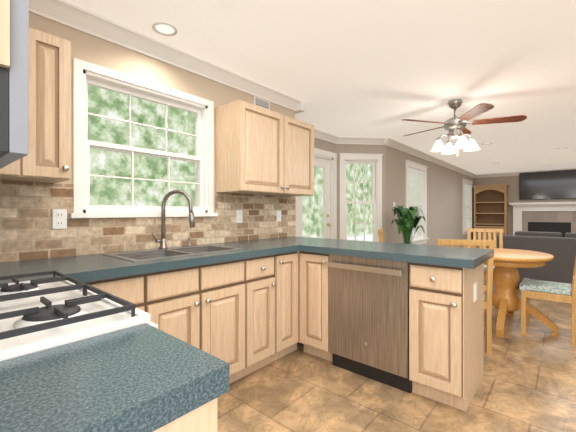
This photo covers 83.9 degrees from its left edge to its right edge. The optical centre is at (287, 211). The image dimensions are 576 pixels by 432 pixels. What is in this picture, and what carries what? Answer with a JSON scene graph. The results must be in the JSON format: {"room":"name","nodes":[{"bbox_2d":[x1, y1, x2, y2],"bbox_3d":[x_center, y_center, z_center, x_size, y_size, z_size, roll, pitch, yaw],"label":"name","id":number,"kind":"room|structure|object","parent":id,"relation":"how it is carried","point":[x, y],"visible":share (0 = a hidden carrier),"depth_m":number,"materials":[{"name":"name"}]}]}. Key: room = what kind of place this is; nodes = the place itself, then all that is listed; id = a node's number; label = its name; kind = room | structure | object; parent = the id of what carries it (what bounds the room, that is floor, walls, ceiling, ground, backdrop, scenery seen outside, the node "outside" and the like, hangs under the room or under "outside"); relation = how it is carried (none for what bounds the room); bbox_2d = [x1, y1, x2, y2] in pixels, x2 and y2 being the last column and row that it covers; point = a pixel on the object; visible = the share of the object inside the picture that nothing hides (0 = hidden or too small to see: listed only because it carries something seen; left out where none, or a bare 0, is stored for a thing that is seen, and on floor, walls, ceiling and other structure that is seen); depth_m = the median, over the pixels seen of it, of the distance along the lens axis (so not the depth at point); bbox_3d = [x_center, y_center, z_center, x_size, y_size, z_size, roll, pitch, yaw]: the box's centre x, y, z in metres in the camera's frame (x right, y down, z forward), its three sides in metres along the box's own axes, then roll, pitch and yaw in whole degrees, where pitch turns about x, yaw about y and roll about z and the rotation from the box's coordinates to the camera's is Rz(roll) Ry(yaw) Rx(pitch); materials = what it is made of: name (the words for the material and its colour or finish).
{"room":"kitchen","nodes":[
{"label":"kitchen","id":0,"kind":"room"},
{"bbox_2d":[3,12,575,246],"bbox_3d":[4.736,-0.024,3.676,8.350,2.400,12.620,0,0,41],"label":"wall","id":1,"kind":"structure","parent":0,"point":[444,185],"depth_m":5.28,"materials":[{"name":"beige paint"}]},
{"bbox_2d":[0,180,295,261],"bbox_3d":[-0.906,0.052,2.406,0.011,0.438,3.016,0,0,41],"label":"backsplash","id":2,"kind":"structure","parent":1,"relation":"attached to","point":[26,231],"depth_m":2.08,"materials":[{"name":"stone"}]},
{"bbox_2d":[52,209,66,228],"bbox_3d":[-1.347,0.042,1.883,0.029,0.113,0.069,0,0,41],"label":"wall outlets","id":3,"kind":"object","parent":2,"relation":"attached to","point":[59,218],"depth_m":1.88,"materials":[{"name":"white plastic"}]},
{"bbox_2d":[236,210,241,222],"bbox_3d":[-0.455,0.041,2.915,0.029,0.110,0.059,0,0,41],"label":"wall outlets","id":4,"kind":"object","parent":2,"relation":"attached to","point":[238,212],"depth_m":2.92,"materials":[{"name":"white plastic"}]},
{"bbox_2d":[276,210,280,221],"bbox_3d":[-0.109,0.041,3.316,0.029,0.113,0.061,0,0,41],"label":"wall outlets","id":5,"kind":"object","parent":2,"relation":"attached to","point":[278,212],"depth_m":3.32,"materials":[{"name":"white plastic"}]},
{"bbox_2d":[254,96,269,109],"bbox_3d":[-0.263,-1.063,3.137,0.029,0.083,0.205,0,0,41],"label":"air vent","id":6,"kind":"object","parent":1,"relation":"attached to","point":[259,102],"depth_m":3.15,"materials":[{"name":"white metal"}]},
{"bbox_2d":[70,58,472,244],"bbox_3d":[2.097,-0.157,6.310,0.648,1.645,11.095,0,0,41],"label":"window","id":7,"kind":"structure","parent":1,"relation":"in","point":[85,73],"depth_m":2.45,"materials":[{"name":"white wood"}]},
{"bbox_2d":[408,168,470,229],"bbox_3d":[4.056,-0.134,8.176,0.020,1.420,5.450,0,0,41],"label":"window blinds","id":8,"kind":"object","parent":7,"relation":"attached to","point":[466,204],"depth_m":6.62,"materials":[{"name":"white plastic"}]},
{"bbox_2d":[29,0,575,177],"bbox_3d":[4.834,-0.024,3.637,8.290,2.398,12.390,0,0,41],"label":"crown molding","id":9,"kind":"structure","parent":1,"relation":"attached to","point":[66,13],"depth_m":2.47,"materials":[{"name":"white wood"}]},
{"bbox_2d":[295,148,336,238],"bbox_3d":[0.386,0.108,4.897,0.170,2.135,1.070,0,0,41],"label":"door","id":10,"kind":"structure","parent":1,"relation":"in","point":[327,160],"depth_m":5.14,"materials":[{"name":"white wood"}]},
{"bbox_2d":[519,169,575,199],"bbox_3d":[7.595,-0.779,9.302,1.420,0.810,0.059,0,0,41],"label":"tv","id":11,"kind":"object","parent":1,"relation":"attached to","point":[561,184],"visible":1,"depth_m":9.29,"materials":[{"name":"black plastic"}]},
{"bbox_2d":[65,0,575,174],"bbox_3d":[3.869,-1.249,2.787,8.500,0.050,15.200,0,0,41],"label":"ceiling","id":12,"kind":"structure","parent":0,"point":[359,68],"depth_m":2.59,"materials":[{"name":"white paint"}]},
{"bbox_2d":[152,22,177,35],"bbox_3d":[-0.820,-1.218,2.133,0.160,0.009,0.160,0,0,41],"label":"recessed light","id":13,"kind":"object","parent":12,"relation":"in","point":[163,28],"visible":1,"depth_m":2.13,"materials":[{"name":"white glass"}]},
{"bbox_2d":[402,99,526,155],"bbox_3d":[1.871,-0.921,3.575,1.262,0.603,1.218,0,0,41],"label":"ceiling fan","id":14,"kind":"object","parent":12,"relation":"hanging from","point":[456,126],"depth_m":3.45,"materials":[{"name":"brown wood"}]},
{"bbox_2d":[217,276,575,431],"bbox_3d":[3.869,1.201,2.787,8.500,0.050,15.200,0,0,41],"label":"floor","id":15,"kind":"structure","parent":0,"point":[528,383],"depth_m":2.04,"materials":[{"name":"tile"}]},
{"bbox_2d":[0,270,157,360],"bbox_3d":[-0.792,0.668,0.801,0.713,1.016,0.701,0,0,41],"label":"range","id":16,"kind":"object","parent":15,"relation":"on","point":[36,315],"visible":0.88,"depth_m":0.76,"materials":[{"name":"white metal"}]},
{"bbox_2d":[0,0,493,431],"bbox_3d":[-0.214,0.141,1.773,1.882,2.070,2.963,0,0,41],"label":"kitchen cabinets","id":17,"kind":"object","parent":15,"relation":"on","point":[224,312],"visible":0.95,"depth_m":1.87,"materials":[{"name":"brown wood"}]},
{"bbox_2d":[0,0,28,168],"bbox_3d":[-0.884,-0.330,0.698,0.712,0.448,0.454,0,0,41],"label":"microwave","id":18,"kind":"object","parent":17,"relation":"in","point":[14,80],"visible":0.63,"depth_m":0.59,"materials":[{"name":"black plastic"}]},
{"bbox_2d":[0,236,493,431],"bbox_3d":[-0.210,0.290,1.769,1.871,0.048,2.963,0,0,41],"label":"countertop","id":19,"kind":"structure","parent":17,"relation":"on","point":[142,377],"depth_m":0.55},
{"bbox_2d":[102,245,241,261],"bbox_3d":[-0.739,0.359,2.143,0.454,0.194,0.764,0,0,41],"label":"sink","id":20,"kind":"object","parent":19,"relation":"in","point":[163,252],"depth_m":2.15,"materials":[{"name":"silver metal"}]},
{"bbox_2d":[151,190,194,248],"bbox_3d":[-0.769,0.053,2.266,0.249,0.419,0.328,0,0,41],"label":"faucet","id":21,"kind":"object","parent":19,"relation":"on","point":[162,241],"depth_m":2.25,"materials":[{"name":"silver metal"}]},
{"bbox_2d":[391,205,425,243],"bbox_3d":[1.911,0.531,5.065,0.490,1.277,0.510,0,0,29],"label":"plant","id":22,"kind":"object","parent":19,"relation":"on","point":[407,220],"visible":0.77,"depth_m":5.00,"materials":[{"name":"green plant"}]},
{"bbox_2d":[326,254,411,392],"bbox_3d":[0.702,0.747,2.425,0.596,0.858,0.628,0,0,41],"label":"dishwasher","id":23,"kind":"object","parent":15,"relation":"on","point":[369,297],"visible":0.85,"depth_m":2.20,"materials":[{"name":"brown wood"}]},
{"bbox_2d":[378,228,384,241],"bbox_3d":[1.457,0.704,4.266,0.470,0.945,0.436,0,0,21],"label":"chair","id":24,"kind":"object","parent":15,"relation":"on","point":[380,231],"visible":0.2,"depth_m":4.20,"materials":[{"name":"brown wood"}]},
{"bbox_2d":[437,239,495,353],"bbox_3d":[1.523,0.704,2.871,0.436,0.945,0.470,0,0,13],"label":"chair","id":25,"kind":"object","parent":15,"relation":"on","point":[490,244],"visible":0.29,"depth_m":2.65,"materials":[{"name":"brown wood"}]},
{"bbox_2d":[466,228,502,275],"bbox_3d":[2.626,0.704,4.220,0.436,0.945,0.470,0,0,23],"label":"chair","id":26,"kind":"object","parent":15,"relation":"on","point":[468,230],"visible":0.2,"depth_m":4.38,"materials":[{"name":"brown wood"}]},
{"bbox_2d":[473,184,508,247],"bbox_3d":[6.370,0.171,10.072,0.920,2.010,0.455,0,0,41],"label":"bookcase","id":27,"kind":"object","parent":15,"relation":"on","point":[490,201],"visible":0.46,"depth_m":10.14,"materials":[{"name":"brown wood"}]},
{"bbox_2d":[484,248,558,337],"bbox_3d":[2.269,0.800,3.337,0.899,0.752,0.824,0,0,-18],"label":"dining table","id":28,"kind":"object","parent":15,"relation":"on","point":[506,276],"visible":0.75,"depth_m":3.19,"materials":[{"name":"brown wood"}]},
{"bbox_2d":[496,231,575,285],"bbox_3d":[4.411,0.741,4.677,2.250,0.870,0.970,0,0,41],"label":"sofa","id":29,"kind":"object","parent":15,"relation":"on","point":[560,269],"visible":0.43,"depth_m":4.62,"materials":[{"name":"fabric"}]},
{"bbox_2d":[509,202,575,236],"bbox_3d":[7.439,0.449,9.114,1.890,1.455,0.545,0,0,41],"label":"fireplace","id":30,"kind":"object","parent":15,"relation":"on","point":[560,217],"visible":0.69,"depth_m":9.31,"materials":[{"name":"white"}]},
{"bbox_2d":[520,258,575,345],"bbox_3d":[2.538,0.704,3.078,0.470,0.945,0.436,0,0,41],"label":"chair","id":31,"kind":"object","parent":15,"relation":"on","point":[527,284],"visible":0.98,"depth_m":3.00,"materials":[{"name":"brown wood"}]},
{"label":"outside","id":32,"kind":"structure","parent":0,"visible":0},
{"bbox_2d":[88,85,416,240],"bbox_3d":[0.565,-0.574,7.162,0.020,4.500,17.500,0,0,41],"label":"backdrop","id":33,"kind":"structure","parent":32,"point":[103,190],"depth_m":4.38,"materials":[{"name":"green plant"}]}
]}

